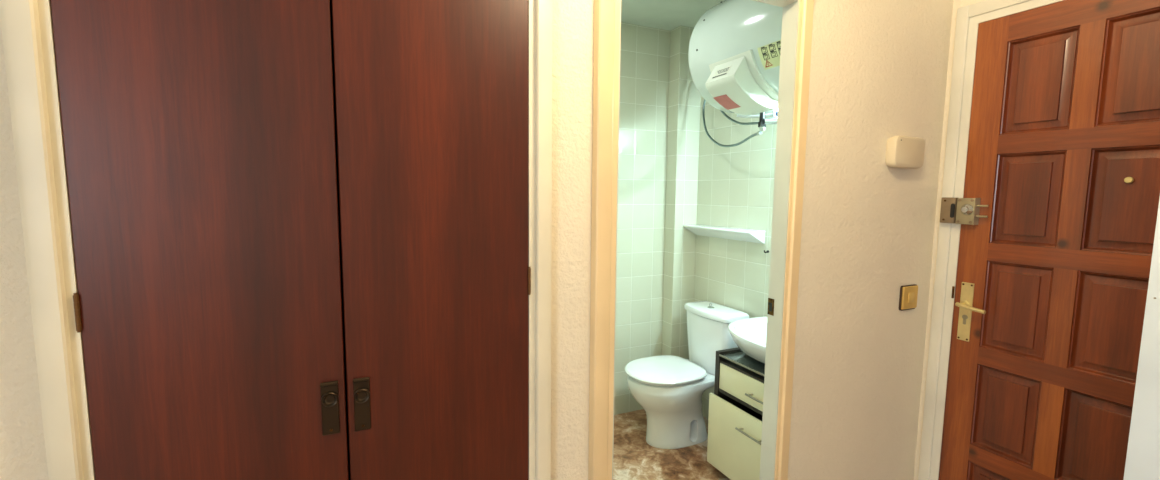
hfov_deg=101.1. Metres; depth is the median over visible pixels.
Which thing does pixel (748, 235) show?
wall shelf
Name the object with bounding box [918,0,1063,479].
door frame
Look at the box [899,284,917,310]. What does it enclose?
light switch
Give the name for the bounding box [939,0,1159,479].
door
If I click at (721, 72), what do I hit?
print
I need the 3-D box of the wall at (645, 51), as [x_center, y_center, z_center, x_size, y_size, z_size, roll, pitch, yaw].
[0.022,-0.083,2.954,1.600,2.468,0.100,-2,6,-25]
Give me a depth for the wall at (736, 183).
2.75 m
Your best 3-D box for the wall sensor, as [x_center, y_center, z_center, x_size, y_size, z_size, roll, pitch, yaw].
[1.126,-0.302,1.651,0.162,0.106,0.036,-2,6,-25]
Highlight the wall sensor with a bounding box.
[886,136,924,168]
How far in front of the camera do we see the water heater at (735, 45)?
2.02 m
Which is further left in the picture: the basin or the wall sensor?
the basin
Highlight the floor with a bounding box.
[613,409,730,479]
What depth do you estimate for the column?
3.06 m
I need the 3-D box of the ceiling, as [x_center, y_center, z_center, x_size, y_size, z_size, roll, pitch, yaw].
[0.369,-1.291,2.150,1.740,0.100,1.620,-2,6,-25]
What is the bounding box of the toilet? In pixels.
[625,301,748,448]
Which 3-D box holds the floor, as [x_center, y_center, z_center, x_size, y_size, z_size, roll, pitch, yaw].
[0.347,1.255,2.394,1.740,0.080,1.632,-2,6,-25]
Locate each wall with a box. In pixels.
[0,0,952,479]
[614,22,669,414]
[694,0,984,479]
[1123,197,1159,479]
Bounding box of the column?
[661,26,700,358]
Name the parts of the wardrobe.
door, handle, handle, door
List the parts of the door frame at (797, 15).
strike plate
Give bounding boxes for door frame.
[588,0,813,479]
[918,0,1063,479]
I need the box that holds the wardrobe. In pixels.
[0,0,552,479]
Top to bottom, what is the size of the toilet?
0.804 m
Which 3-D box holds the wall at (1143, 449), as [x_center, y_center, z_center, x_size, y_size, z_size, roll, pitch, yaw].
[1.277,0.372,0.651,0.041,2.022,0.705,-2,6,-25]
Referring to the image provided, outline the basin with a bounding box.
[728,317,766,364]
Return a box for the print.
[713,67,728,77]
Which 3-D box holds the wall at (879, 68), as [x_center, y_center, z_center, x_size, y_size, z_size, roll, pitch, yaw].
[-0.654,0.096,0.902,4.355,2.500,0.018,-2,6,-25]
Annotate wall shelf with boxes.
[683,224,764,243]
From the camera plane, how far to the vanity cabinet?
2.30 m
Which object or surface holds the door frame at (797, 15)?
attached to the wall at (879, 68)
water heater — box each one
[688,0,782,146]
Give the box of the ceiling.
[621,0,724,30]
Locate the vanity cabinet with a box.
[707,347,764,479]
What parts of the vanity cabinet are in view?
drawer, drawer, glass, handle, handle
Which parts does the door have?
handle plate, lever, edge plate, panel, panel, rail, panel, panel, panel, rail, rail, rail, rail, panel, panel, panel, panel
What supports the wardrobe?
on the floor

